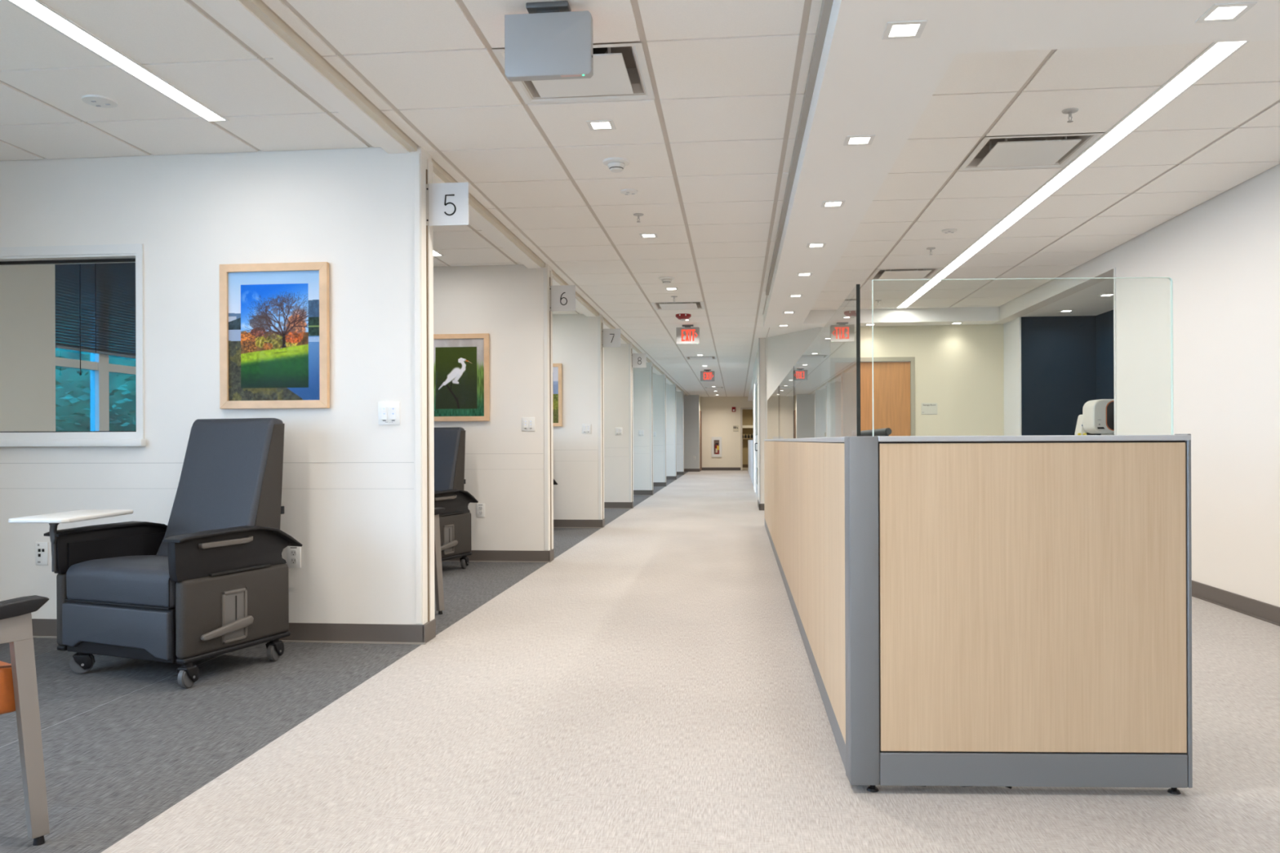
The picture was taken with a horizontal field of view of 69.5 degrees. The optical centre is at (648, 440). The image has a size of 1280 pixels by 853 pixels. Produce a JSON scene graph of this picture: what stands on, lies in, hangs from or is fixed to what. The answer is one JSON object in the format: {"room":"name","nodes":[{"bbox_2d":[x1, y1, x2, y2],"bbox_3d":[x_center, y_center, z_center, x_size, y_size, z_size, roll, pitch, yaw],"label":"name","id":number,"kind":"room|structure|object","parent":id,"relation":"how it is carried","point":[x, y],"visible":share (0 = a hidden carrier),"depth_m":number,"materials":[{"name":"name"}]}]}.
{"room":"hospital interior","nodes":[
{"label":"hospital interior","id":0,"kind":"room"},
{"bbox_2d":[0,264,55,431],"bbox_3d":[-3.449,-0.250,14.044,0.150,2.640,35.300,0,0,5],"label":"wall","id":1,"kind":"structure","parent":0,"point":[27,292],"depth_m":6.14,"materials":[{"name":"white paint"}]},
{"bbox_2d":[54,264,136,431],"bbox_3d":[-4.082,-0.598,7.258,0.170,1.700,1.730,0,0,5],"label":"window","id":2,"kind":"structure","parent":1,"relation":"in","point":[104,397],"depth_m":6.89,"materials":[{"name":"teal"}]},
{"bbox_2d":[54,262,136,375],"bbox_3d":[-4.045,-0.958,7.255,0.048,0.980,1.690,0,0,5],"label":"blind","id":3,"kind":"object","parent":2,"relation":"attached to","point":[119,278],"visible":0.6,"depth_m":6.84,"materials":[{"name":"grey"}]},
{"bbox_2d":[0,0,409,160],"bbox_3d":[-3.157,-1.538,0.644,3.005,0.084,8.680,0,0,5],"label":"ceiling","id":4,"kind":"structure","parent":0,"point":[45,74],"depth_m":4.02,"materials":[{"name":"beige tile"}]},
{"bbox_2d":[81,94,118,107],"bbox_3d":[-2.470,-1.524,4.155,0.144,0.017,0.144,0,0,5],"label":"ceiling sensor","id":5,"kind":"object","parent":4,"relation":"attached to","point":[96,100],"visible":1,"depth_m":4.13,"materials":[{"name":"white plastic"}]},
{"bbox_2d":[5,0,229,121],"bbox_3d":[-2.350,-1.534,1.375,0.109,0.011,6.110,0,0,5],"label":"recessed light","id":6,"kind":"object","parent":4,"relation":"in","point":[37,9],"visible":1,"depth_m":3.67,"materials":[{"name":"white plastic"}]},
{"bbox_2d":[0,145,435,624],"bbox_3d":[-2.694,-0.254,5.043,3.075,2.640,0.176,0,0,5],"label":"wall","id":7,"kind":"structure","parent":0,"point":[357,492],"depth_m":4.89,"materials":[{"name":"white paint"}]},
{"bbox_2d":[35,542,48,564],"bbox_3d":[-3.298,0.614,5.015,0.072,0.124,0.008,0,0,5],"label":"outlet","id":8,"kind":"object","parent":7,"relation":"attached to","point":[41,548],"visible":1,"depth_m":5.01,"materials":[{"name":"white plastic"}]},
{"bbox_2d":[0,243,146,446],"bbox_3d":[-3.445,-0.511,5.097,1.510,1.088,0.219,0,0,5],"label":"window","id":9,"kind":"structure","parent":7,"relation":"in","point":[112,253],"depth_m":4.98,"materials":[{"name":"white"}]},
{"bbox_2d":[31,618,435,644],"bbox_3d":[-2.685,1.016,5.036,3.083,0.100,0.188,0,0,5],"label":"baseboard","id":10,"kind":"structure","parent":7,"relation":"attached to","point":[371,633],"depth_m":4.85,"materials":[{"name":"grey rubber"}]},
{"bbox_2d":[219,262,329,408],"bbox_3d":[-1.975,-0.553,4.873,0.592,0.766,0.032,0,0,5],"label":"framed picture","id":11,"kind":"object","parent":7,"relation":"attached to","point":[274,317],"visible":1,"depth_m":4.87,"materials":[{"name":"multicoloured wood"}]},
{"bbox_2d":[287,546,300,568],"bbox_3d":[-1.875,0.613,4.877,0.074,0.120,0.009,0,0,5],"label":"power outlet","id":12,"kind":"object","parent":7,"relation":"attached to","point":[293,552],"visible":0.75,"depth_m":4.87,"materials":[{"name":"white plastic"}]},
{"bbox_2d":[377,401,399,424],"bbox_3d":[-1.357,-0.144,4.827,0.116,0.120,0.010,0,0,5],"label":"control plate","id":13,"kind":"object","parent":7,"relation":"attached to","point":[388,412],"visible":1,"depth_m":4.82,"materials":[{"name":"white plastic"}]},
{"bbox_2d":[426,182,468,226],"bbox_3d":[-1.063,-1.252,4.881,0.230,0.225,0.012,0,0,5],"label":"number sign","id":14,"kind":"object","parent":7,"relation":"attached to","point":[446,203],"visible":1,"depth_m":4.88,"materials":[{"name":"white"}]},
{"bbox_2d":[432,172,541,268],"bbox_3d":[-2.579,-1.541,6.662,3.005,0.084,3.070,0,0,5],"label":"ceiling","id":15,"kind":"structure","parent":0,"point":[459,245],"depth_m":7.25,"materials":[{"name":"beige"}]},
{"bbox_2d":[433,263,553,551],"bbox_3d":[-2.384,-0.255,8.268,3.075,2.640,0.176,0,0,5],"label":"wall","id":16,"kind":"structure","parent":0,"point":[508,469],"depth_m":8.07,"materials":[{"name":"white paint"}]},
{"bbox_2d":[433,333,489,421],"bbox_3d":[-1.687,-0.555,8.100,0.592,0.766,0.032,0,0,5],"label":"framed picture","id":17,"kind":"object","parent":16,"relation":"attached to","point":[461,362],"visible":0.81,"depth_m":8.09,"materials":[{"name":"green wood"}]},
{"bbox_2d":[476,503,484,517],"bbox_3d":[-1.470,0.612,8.093,0.074,0.120,0.009,0,0,5],"label":"power outlet","id":18,"kind":"object","parent":16,"relation":"attached to","point":[480,507],"visible":1,"depth_m":8.09,"materials":[{"name":"white plastic"}]},
{"bbox_2d":[441,548,554,562],"bbox_3d":[-2.375,1.015,8.261,3.083,0.100,0.188,0,0,5],"label":"baseboard","id":19,"kind":"structure","parent":16,"relation":"attached to","point":[497,556],"depth_m":8.07,"materials":[{"name":"grey rubber"}]},
{"bbox_2d":[521,417,534,431],"bbox_3d":[-1.047,-0.145,8.052,0.116,0.120,0.010,0,0,5],"label":"control plate","id":20,"kind":"object","parent":16,"relation":"attached to","point":[527,423],"visible":1,"depth_m":8.05,"materials":[{"name":"white plastic"}]},
{"bbox_2d":[549,284,575,311],"bbox_3d":[-0.753,-1.253,8.107,0.230,0.225,0.012,0,0,5],"label":"number sign","id":21,"kind":"object","parent":16,"relation":"attached to","point":[562,298],"visible":1,"depth_m":8.10,"materials":[{"name":"white plastic"}]},
{"bbox_2d":[260,0,822,396],"bbox_3d":[1.288,-1.573,14.292,3.157,0.050,36.700,0,0,5],"label":"ceiling","id":22,"kind":"structure","parent":0,"point":[709,156],"depth_m":4.73,"materials":[{"name":"beige"}]},
{"bbox_2d":[239,0,687,395],"bbox_3d":[-0.369,-1.550,13.748,0.038,0.067,35.300,0,0,5],"label":"trim","id":23,"kind":"structure","parent":22,"relation":"attached to","point":[257,7],"depth_m":4.18,"materials":[{"name":"beige metal"}]},
{"bbox_2d":[504,0,593,81],"bbox_3d":[-0.351,-1.412,3.268,0.312,0.258,0.070,0,0,5],"label":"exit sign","id":24,"kind":"object","parent":22,"relation":"hanging from","point":[551,42],"visible":1,"depth_m":3.25,"materials":[{"name":"grey"}]},
{"bbox_2d":[492,42,654,104],"bbox_3d":[-0.293,-1.601,3.897,0.594,0.131,0.594,0,0,5],"label":"ceiling vent","id":25,"kind":"object","parent":22,"relation":"in","point":[615,70],"visible":0.5,"depth_m":3.98,"materials":[{"name":"white plastic"}]},
{"bbox_2d":[586,120,616,130],"bbox_3d":[-0.229,-1.540,4.500,0.128,0.004,0.128,0,0,5],"label":"recessed light","id":26,"kind":"object","parent":22,"relation":"in","point":[597,125],"visible":1,"depth_m":4.50,"materials":[{"name":"white plastic"}]},
{"bbox_2d":[603,157,630,173],"bbox_3d":[-0.175,-1.515,5.090,0.150,0.055,0.150,0,0,5],"label":"smoke detector","id":27,"kind":"object","parent":22,"relation":"attached to","point":[616,165],"visible":1,"depth_m":5.05,"materials":[{"name":"white plastic"}]},
{"bbox_2d":[620,188,638,195],"bbox_3d":[-0.117,-1.534,5.697,0.110,0.017,0.110,0,0,5],"label":"ceiling sensor","id":28,"kind":"object","parent":22,"relation":"attached to","point":[627,191],"visible":1,"depth_m":5.67,"materials":[{"name":"white plastic"}]},
{"bbox_2d":[639,233,657,238],"bbox_3d":[0.004,-1.541,6.927,0.128,0.004,0.128,0,0,5],"label":"recessed light","id":29,"kind":"object","parent":22,"relation":"in","point":[642,235],"visible":1,"depth_m":6.92,"materials":[{"name":"white plastic"}]},
{"bbox_2d":[658,276,674,284],"bbox_3d":[0.176,-1.516,8.743,0.150,0.055,0.150,0,0,5],"label":"smoke detector","id":30,"kind":"object","parent":22,"relation":"attached to","point":[665,280],"visible":1,"depth_m":8.70,"materials":[{"name":"white plastic"}]},
{"bbox_2d":[650,302,705,310],"bbox_3d":[0.349,-1.604,10.572,0.594,0.131,0.594,0,0,5],"label":"ceiling vent","id":31,"kind":"object","parent":22,"relation":"in","point":[664,305],"visible":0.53,"depth_m":10.58,"materials":[{"name":"white plastic"}]},
{"bbox_2d":[675,313,691,321],"bbox_3d":[0.431,-1.504,11.290,0.190,0.082,0.190,0,0,5],"label":"fire alarm strobe","id":32,"kind":"object","parent":22,"relation":"attached to","point":[682,317],"visible":1,"depth_m":11.23,"materials":[{"name":"red"}]},
{"bbox_2d":[675,324,699,344],"bbox_3d":[0.531,-1.416,12.305,0.310,0.258,0.070,0,0,5],"label":"exit sign","id":33,"kind":"object","parent":22,"relation":"hanging from","point":[687,335],"visible":1,"depth_m":12.28,"materials":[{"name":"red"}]},
{"bbox_2d":[684,356,717,359],"bbox_3d":[0.990,-1.607,17.247,0.594,0.131,0.594,0,0,5],"label":"ceiling vent","id":34,"kind":"object","parent":22,"relation":"in","point":[686,357],"visible":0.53,"depth_m":17.21,"materials":[{"name":"white plastic"}]},
{"bbox_2d":[700,369,714,381],"bbox_3d":[1.292,-1.419,20.068,0.310,0.258,0.070,0,0,5],"label":"exit sign","id":35,"kind":"object","parent":22,"relation":"hanging from","point":[707,375],"visible":1,"depth_m":20.05,"materials":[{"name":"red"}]},
{"bbox_2d":[765,0,833,295],"bbox_3d":[0.843,-1.524,5.494,0.029,0.045,8.100,0,0,5],"label":"trim","id":36,"kind":"structure","parent":22,"relation":"attached to","point":[826,5],"depth_m":4.23,"materials":[{"name":"beige metal"}]},
{"bbox_2d":[552,278,595,316],"bbox_3d":[-2.272,-1.542,9.847,3.005,0.084,2.990,0,0,5],"label":"ceiling","id":37,"kind":"structure","parent":0,"point":[580,307],"depth_m":10.81,"materials":[{"name":"white"}]},
{"bbox_2d":[552,313,604,519],"bbox_3d":[-2.081,-0.256,11.413,3.075,2.640,0.176,0,0,5],"label":"wall","id":38,"kind":"structure","parent":0,"point":[578,456],"depth_m":11.21,"materials":[{"name":"white paint"}]},
{"bbox_2d":[552,363,562,426],"bbox_3d":[-1.343,-0.556,11.242,0.592,0.766,0.032,0,0,5],"label":"framed picture","id":39,"kind":"object","parent":38,"relation":"attached to","point":[557,367],"visible":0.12,"depth_m":11.22,"materials":[{"name":"brown wood"}]},
{"bbox_2d":[552,367,558,422],"bbox_3d":[-1.343,-0.556,11.240,0.510,0.684,0.001,0,0,5],"label":"print","id":40,"kind":"object","parent":39,"relation":"attached to","point":[555,370],"depth_m":11.22},
{"bbox_2d":[553,518,604,528],"bbox_3d":[-2.073,1.014,11.407,3.083,0.100,0.188,0,0,5],"label":"baseboard","id":41,"kind":"structure","parent":38,"relation":"attached to","point":[557,523],"depth_m":11.21,"materials":[{"name":"grey rubber"}]},
{"bbox_2d":[582,423,591,433],"bbox_3d":[-0.748,-0.146,11.198,0.116,0.120,0.010,0,0,5],"label":"control plate","id":42,"kind":"object","parent":38,"relation":"attached to","point":[586,428],"visible":1,"depth_m":11.20,"materials":[{"name":"white plastic"}]},
{"bbox_2d":[601,328,620,346],"bbox_3d":[-0.451,-1.255,11.252,0.230,0.225,0.012,0,0,5],"label":"number sign","id":43,"kind":"object","parent":38,"relation":"attached to","point":[610,337],"visible":1,"depth_m":11.25,"materials":[{"name":"white"}]},
{"bbox_2d":[603,341,633,502],"bbox_3d":[-1.776,-0.257,14.589,3.075,2.640,0.176,0,0,5],"label":"wall","id":44,"kind":"structure","parent":0,"point":[618,369],"depth_m":14.38,"materials":[{"name":"white paint"}]},
{"bbox_2d":[604,501,633,508],"bbox_3d":[-1.768,1.013,14.582,3.083,0.100,0.188,0,0,5],"label":"baseboard","id":45,"kind":"structure","parent":44,"relation":"attached to","point":[606,504],"depth_m":14.37,"materials":[{"name":"grey rubber"}]},
{"bbox_2d":[614,427,622,435],"bbox_3d":[-0.458,-0.148,14.375,0.116,0.120,0.010,0,0,5],"label":"control plate","id":46,"kind":"object","parent":44,"relation":"attached to","point":[619,431],"visible":1,"depth_m":14.37,"materials":[{"name":"white plastic"}]},
{"bbox_2d":[631,353,646,368],"bbox_3d":[-0.146,-1.256,14.428,0.230,0.225,0.012,0,0,5],"label":"number sign","id":47,"kind":"object","parent":44,"relation":"attached to","point":[638,360],"visible":1,"depth_m":14.42,"materials":[{"name":"white"}]},
{"bbox_2d":[0,467,1279,852],"bbox_3d":[1.284,1.075,16.453,9.000,0.051,41.000,0,0,5],"label":"floor","id":48,"kind":"structure","parent":0,"point":[651,686],"depth_m":3.26,"materials":[{"name":"beige carpet"}]},
{"bbox_2d":[0,595,49,845],"bbox_3d":[-1.979,0.634,2.376,0.622,0.860,0.544,0,0,33],"label":"chair","id":49,"kind":"object","parent":48,"relation":"on","point":[19,694],"visible":1,"depth_m":2.40,"materials":[{"name":"beige metal"}]},
{"bbox_2d":[8,417,302,688],"bbox_3d":[-2.327,0.476,4.349,1.036,1.177,0.933,0,0,21],"label":"recliner","id":50,"kind":"object","parent":48,"relation":"on","point":[212,581],"visible":1,"depth_m":4.21,"materials":[{"name":"grey leather"}]},
{"bbox_2d":[66,555,175,608],"bbox_3d":[-2.248,0.637,4.302,0.644,0.172,0.529,0,0,21],"label":"seat cushion","id":51,"kind":"object","parent":50,"relation":"on","point":[92,581],"depth_m":4.08,"materials":[{"name":"grey leather"}]},
{"bbox_2d":[434,507,444,614],"bbox_3d":[-1.644,0.632,5.586,0.622,0.860,0.544,0,0,33],"label":"chair","id":52,"kind":"object","parent":48,"relation":"on","point":[438,582],"visible":0.16,"depth_m":5.61,"materials":[{"name":"beige metal"}]},
{"bbox_2d":[434,426,478,568],"bbox_3d":[-2.050,0.475,7.552,1.036,1.177,0.933,0,0,21],"label":"recliner","id":53,"kind":"object","parent":48,"relation":"on","point":[455,522],"visible":0.34,"depth_m":7.66,"materials":[{"name":"grey leather"}]},
{"bbox_2d":[747,440,753,484],"bbox_3d":[3.311,0.509,25.852,0.903,1.066,9.600,0,0,5],"label":"counter","id":54,"kind":"object","parent":48,"relation":"on","point":[750,442],"depth_m":24.88,"materials":[{"name":"grey"}]},
{"bbox_2d":[860,427,891,435],"bbox_3d":[2.220,0.469,8.029,0.593,1.156,0.561,0,0,-12],"label":"office chair","id":55,"kind":"object","parent":48,"relation":"on","point":[887,431],"visible":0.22,"depth_m":7.89,"materials":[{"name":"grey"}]},
{"bbox_2d":[764,433,1192,794],"bbox_3d":[1.505,0.515,6.963,1.003,1.070,8.570,0,0,5],"label":"reception desk","id":56,"kind":"object","parent":48,"relation":"on","point":[968,611],"depth_m":2.73,"materials":[{"name":"beige wood"}]},
{"bbox_2d":[767,386,778,439],"bbox_3d":[1.307,-0.252,9.683,0.012,0.471,3.132,0,0,5],"label":"glass screen","id":57,"kind":"object","parent":56,"relation":"on","point":[773,401],"visible":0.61,"depth_m":9.33,"materials":[{"name":"black"}]},
{"bbox_2d":[778,366,794,439],"bbox_3d":[1.054,-0.251,7.050,0.012,0.471,2.102,0,0,5],"label":"glass screen","id":58,"kind":"object","parent":56,"relation":"on","point":[786,388],"visible":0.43,"depth_m":6.78,"materials":[{"name":"black"}]},
{"bbox_2d":[794,284,860,438],"bbox_3d":[0.801,-0.250,4.415,0.012,0.471,3.137,0,0,5],"label":"glass screen","id":59,"kind":"object","parent":56,"relation":"on","point":[827,375],"visible":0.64,"depth_m":3.54,"materials":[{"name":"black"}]},
{"bbox_2d":[871,276,1173,435],"bbox_3d":[1.121,-0.251,2.766,0.889,0.471,0.010,0,0,2],"label":"glass screen","id":60,"kind":"object","parent":56,"relation":"on","point":[1168,277],"visible":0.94,"depth_m":2.76,"materials":[{"name":"white"}]},
{"bbox_3d":[4.442,0.577,8.464,0.800,0.920,1.240,0,0,5],"label":"base cabinet","id":61,"kind":"object","parent":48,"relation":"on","visible":0},
{"bbox_2d":[1075,414,1094,435],"bbox_3d":[4.189,-0.069,8.867,0.157,0.375,0.185,0,0,5],"label":"printer","id":62,"kind":"object","parent":61,"relation":"on","point":[1079,430],"visible":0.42,"depth_m":8.85,"materials":[{"name":"white plastic"}]},
{"bbox_2d":[1082,399,1114,435],"bbox_3d":[4.311,-0.132,8.570,0.435,0.500,0.274,0,0,5],"label":"scanner","id":63,"kind":"object","parent":61,"relation":"on","point":[1098,415],"visible":0.54,"depth_m":8.46,"materials":[{"name":"white plastic"}]},
{"bbox_2d":[632,360,653,489],"bbox_3d":[-1.443,-0.259,18.053,3.075,2.640,0.176,0,0,5],"label":"wall","id":64,"kind":"structure","parent":0,"point":[642,377],"depth_m":17.84,"materials":[{"name":"white paint"}]},
{"bbox_2d":[633,489,653,495],"bbox_3d":[-1.435,1.011,18.046,3.083,0.100,0.188,0,0,5],"label":"baseboard","id":65,"kind":"structure","parent":64,"relation":"attached to","point":[636,492],"depth_m":17.83,"materials":[{"name":"grey rubber"}]},
{"bbox_2d":[653,373,666,482],"bbox_3d":[-1.123,-0.260,21.387,3.075,2.640,0.176,0,0,5],"label":"wall","id":66,"kind":"structure","parent":0,"point":[659,380],"depth_m":21.17,"materials":[{"name":"white paint"}]},
{"bbox_2d":[653,482,666,486],"bbox_3d":[-1.114,1.010,21.381,3.083,0.100,0.188,0,0,5],"label":"baseboard","id":67,"kind":"structure","parent":66,"relation":"attached to","point":[655,484],"depth_m":21.16,"materials":[{"name":"grey rubber"}]},
{"bbox_2d":[666,382,676,475],"bbox_3d":[-0.774,-0.261,25.021,3.075,2.640,0.176,0,0,5],"label":"wall","id":68,"kind":"structure","parent":0,"point":[671,421],"depth_m":24.81,"materials":[{"name":"white paint"}]},
{"bbox_2d":[675,390,684,471],"bbox_3d":[-0.434,-0.263,28.554,3.075,2.640,0.176,0,0,5],"label":"wall","id":69,"kind":"structure","parent":0,"point":[679,395],"depth_m":28.34,"materials":[{"name":"white paint"}]},
{"bbox_2d":[684,395,699,468],"bbox_3d":[0.031,-0.265,31.516,3.435,2.640,0.150,0,0,5],"label":"wall","id":70,"kind":"structure","parent":0,"point":[691,402],"depth_m":31.30,"materials":[{"name":"grey paint"}]},
{"bbox_2d":[684,468,700,471],"bbox_3d":[0.053,1.005,31.634,3.445,0.100,0.412,0,0,5],"label":"baseboard","id":71,"kind":"structure","parent":70,"relation":"attached to","point":[685,469],"depth_m":31.29,"materials":[{"name":"grey rubber"}]},
{"bbox_2d":[700,396,753,467],"bbox_3d":[2.834,-0.276,32.639,8.800,2.640,0.120,0,0,5],"label":"wall","id":72,"kind":"structure","parent":0,"point":[717,417],"depth_m":32.59,"materials":[{"name":"beige paint"}]},
{"bbox_2d":[711,436,721,457],"bbox_3d":[2.420,0.221,32.601,0.360,0.710,0.035,0,0,5],"label":"fire extinguisher cabinet","id":73,"kind":"object","parent":72,"relation":"attached to","point":[714,439],"visible":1,"depth_m":32.59,"materials":[{"name":"white plastic"}]},
{"bbox_2d":[702,467,740,470],"bbox_3d":[2.567,0.995,32.598,1.405,0.100,0.012,0,0,5],"label":"baseboard","id":74,"kind":"structure","parent":72,"relation":"attached to","point":[703,468],"depth_m":32.59,"materials":[{"name":"grey rubber"}]},
{"bbox_2d":[740,407,753,470],"bbox_3d":[3.803,-0.065,32.543,1.075,2.210,0.145,0,0,5],"label":"trim","id":75,"kind":"structure","parent":72,"relation":"attached to","point":[741,408],"depth_m":32.52,"materials":[{"name":"beige"}]},
{"bbox_2d":[742,409,753,464],"bbox_3d":[4.443,-0.283,35.789,2.400,2.640,0.100,0,0,5],"label":"wall","id":76,"kind":"structure","parent":0,"point":[747,415],"depth_m":35.80,"materials":[{"name":"beige"}]},
{"bbox_2d":[747,379,753,400],"bbox_3d":[4.221,-1.502,26.216,2.600,0.200,12.400,0,0,5],"label":"ceiling","id":77,"kind":"structure","parent":0,"point":[750,397],"depth_m":27.96,"materials":[{"name":"white"}]},
{"bbox_2d":[752,351,758,499],"bbox_3d":[2.115,-0.273,17.528,0.140,2.640,5.300,0,0,5],"label":"wall","id":78,"kind":"structure","parent":0,"point":[753,384],"depth_m":18.78,"materials":[{"name":"white paint"}]},
{"bbox_2d":[755,377,757,496],"bbox_3d":[2.042,-0.053,17.384,0.089,2.180,2.700,0,0,5],"label":"door","id":79,"kind":"structure","parent":78,"relation":"in","point":[756,384],"depth_m":17.43,"materials":[{"name":"grey"}]},
{"bbox_2d":[757,327,823,503],"bbox_3d":[2.128,-0.273,13.170,0.540,2.640,3.526,0,0,-13],"label":"wall","id":80,"kind":"structure","parent":0,"point":[779,354],"depth_m":13.65,"materials":[{"name":"white paint"}]},
{"bbox_2d":[759,337,759,503],"bbox_3d":[1.681,-0.301,13.910,0.012,2.500,0.045,0,0,5],"label":"trim","id":81,"kind":"structure","parent":80,"relation":"attached to","point":[759,338],"depth_m":13.89,"materials":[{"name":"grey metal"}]},
{"bbox_2d":[860,324,1004,435],"bbox_3d":[3.266,-0.278,11.264,2.050,2.640,0.150,0,0,5],"label":"wall","id":82,"kind":"structure","parent":0,"point":[959,369],"depth_m":11.15,"materials":[{"name":"beige paint"}]},
{"bbox_2d":[860,361,910,435],"bbox_3d":[2.741,0.039,11.247,0.905,2.000,0.115,0,0,5],"label":"door","id":83,"kind":"structure","parent":82,"relation":"in","point":[891,380],"depth_m":11.24,"materials":[{"name":"brown wood"}]},
{"bbox_2d":[860,356,915,435],"bbox_3d":[2.745,0.014,11.287,1.005,2.060,0.125,0,0,5],"label":"trim","id":84,"kind":"structure","parent":82,"relation":"attached to","point":[912,359],"depth_m":11.18,"materials":[{"name":"beige wood"}]},
{"bbox_2d":[921,403,937,414],"bbox_3d":[3.408,-0.389,11.172,0.190,0.140,0.006,0,0,5],"label":"door sign","id":85,"kind":"object","parent":82,"relation":"attached to","point":[926,408],"visible":1,"depth_m":11.17,"materials":[{"name":"beige"}]},
{"bbox_2d":[1003,318,1017,435],"bbox_3d":[4.330,-0.192,10.830,0.150,2.460,0.810,0,0,5],"label":"wall","id":86,"kind":"structure","parent":0,"point":[1010,328],"depth_m":10.80,"materials":[{"name":"white paint"}]},
{"bbox_2d":[763,0,1279,327],"bbox_3d":[2.299,-1.503,6.283,2.720,0.218,9.950,0,0,5],"label":"ceiling","id":87,"kind":"structure","parent":0,"point":[866,84],"depth_m":3.49,"materials":[{"name":"white"}]},
{"bbox_2d":[806,243,826,247],"bbox_3d":[1.194,-1.387,6.545,0.128,0.004,0.128,0,0,5],"label":"recessed light","id":88,"kind":"object","parent":87,"relation":"in","point":[809,245],"visible":1,"depth_m":6.54,"materials":[{"name":"white plastic"}]},
{"bbox_2d":[821,200,845,207],"bbox_3d":[1.084,-1.387,5.401,0.128,0.004,0.128,0,0,5],"label":"recessed light","id":89,"kind":"object","parent":87,"relation":"in","point":[825,203],"visible":1,"depth_m":5.39,"materials":[{"name":"white plastic"}]},
{"bbox_2d":[843,134,875,146],"bbox_3d":[0.974,-1.387,4.256,0.128,0.004,0.128,0,0,5],"label":"recessed light","id":90,"kind":"object","parent":87,"relation":"in","point":[850,140],"visible":1,"depth_m":4.25,"materials":[{"name":"white plastic"}]},
{"bbox_2d":[881,19,927,39],"bbox_3d":[0.864,-1.386,3.111,0.128,0.004,0.128,0,0,5],"label":"recessed light","id":91,"kind":"object","parent":87,"relation":"in","point":[909,28],"visible":1,"depth_m":3.11,"materials":[{"name":"white plastic"}]},
{"bbox_2d":[1195,1,1257,22],"bbox_3d":[1.874,-1.390,2.994,0.128,0.004,0.128,0,0,5],"label":"recessed light","id":92,"kind":"object","parent":87,"relation":"in","point":[1218,12],"visible":1,"depth_m":2.99,"materials":[{"name":"white plastic"}]},
{"bbox_2d":[810,40,1279,310],"bbox_3d":[2.600,-1.579,7.033,2.264,0.050,7.700,0,0,5],"label":"ceiling","id":93,"kind":"structure","parent":0,"point":[1223,131],"depth_m":5.25,"materials":[{"name":"beige"}]},
{"bbox_2d":[867,267,942,280],"bbox_3d":[2.393,-1.612,8.615,0.594,0.131,0.594,0,0,5],"label":"ceiling vent","id":94,"kind":"object","parent":93,"relation":"in","point":[899,273],"visible":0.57,"depth_m":8.63,"materials":[{"name":"white plastic"}]},
{"bbox_2d":[941,228,956,233],"bbox_3d":[2.220,-1.544,6.798,0.110,0.017,0.110,0,0,5],"label":"ceiling sensor","id":95,"kind":"object","parent":93,"relation":"attached to","point":[947,230],"visible":1,"depth_m":6.77,"materials":[{"name":"white plastic"}]},
{"bbox_2d":[957,133,1104,170],"bbox_3d":[2.043,-1.611,4.974,0.594,0.131,0.594,0,0,5],"label":"ceiling vent","id":96,"kind":"object","parent":93,"relation":"in","point":[1045,151],"visible":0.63,"depth_m":5.00,"materials":[{"name":"white plastic"}]},
{"bbox_2d":[1062,107,1078,122],"bbox_3d":[1.982,-1.525,4.330,0.072,0.053,0.072,0,0,5],"label":"sprinkler head","id":97,"kind":"object","parent":93,"relation":"attached to","point":[1069,111],"visible":1,"depth_m":4.32},
{"bbox_2d":[895,40,1249,308],"bbox_3d":[2.604,-1.554,7.090,0.129,0.011,7.405,0,0,5],"label":"recessed light","id":98,"kind":"object","parent":93,"relation":"in","point":[1216,53],"visible":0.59,"depth_m":4.79,"materials":[{"name":"white plastic"}]},
{"bbox_2d":[1021,315,1096,435],"bbox_3d":[4.675,-0.184,10.468,0.895,2.440,0.165,0,0,5],"label":"wall","id":99,"kind":"structure","parent":0,"point":[1059,353],"depth_m":10.39,"materials":[{"name":"blue paint"}]},
{"bbox_2d":[1022,276,1113,316],"bbox_3d":[4.516,-1.423,8.893,0.900,0.040,3.170,0,0,5],"label":"ceiling","id":100,"kind":"structure","parent":0,"point":[1085,302],"depth_m":9.46,"materials":[{"name":"white"}]},
{"bbox_2d":[1096,309,1114,435],"bbox_3d":[4.953,-0.185,8.842,0.130,2.440,3.150,0,0,5],"label":"wall","id":101,"kind":"structure","parent":0,"point":[1104,322],"depth_m":10.10,"materials":[{"name":"blue paint"}]},
{"bbox_2d":[992,163,1279,607],"bbox_3d":[3.468,-0.279,3.409,0.146,2.640,15.450,0,0,5],"label":"wall","id":102,"kind":"structure","parent":0,"point":[1220,255],"depth_m":5.91,"materials":[{"name":"white paint"}]},
{"bbox_2d":[1017,316,1021,435],"bbox_3d":[4.213,-0.182,10.452,0.020,2.440,0.065,0,0,5],"label":"trim","id":103,"kind":"structure","parent":102,"relation":"attached to","point":[1019,317],"depth_m":10.42,"materials":[{"name":"white"}]},
{"bbox_2d":[1113,267,1116,435],"bbox_3d":[3.857,-0.180,7.453,0.166,2.440,0.025,0,0,5],"label":"trim","id":104,"kind":"structure","parent":102,"relation":"attached to","point":[1114,268],"depth_m":7.45,"materials":[{"name":"white"}]},
{"bbox_2d":[1191,580,1279,626],"bbox_3d":[3.212,0.992,1.585,0.026,0.100,11.770,0,0,5],"label":"baseboard","id":105,"kind":"structure","parent":102,"relation":"attached to","point":[1267,612],"depth_m":5.62,"materials":[{"name":"grey rubber"}]},
{"bbox_3d":[1.741,-0.272,32.055,0.135,2.640,1.250,0,0,5],"label":"wall","id":106,"kind":"structure","parent":0,"visible":0},
{"bbox_2d":[699,410,702,471],"bbox_3d":[1.835,0.008,32.192,0.035,2.080,0.940,0,0,5],"label":"trim","id":107,"kind":"structure","parent":106,"relation":"attached to","point":[700,458],"depth_m":31.75,"materials":[{"name":"brown"}]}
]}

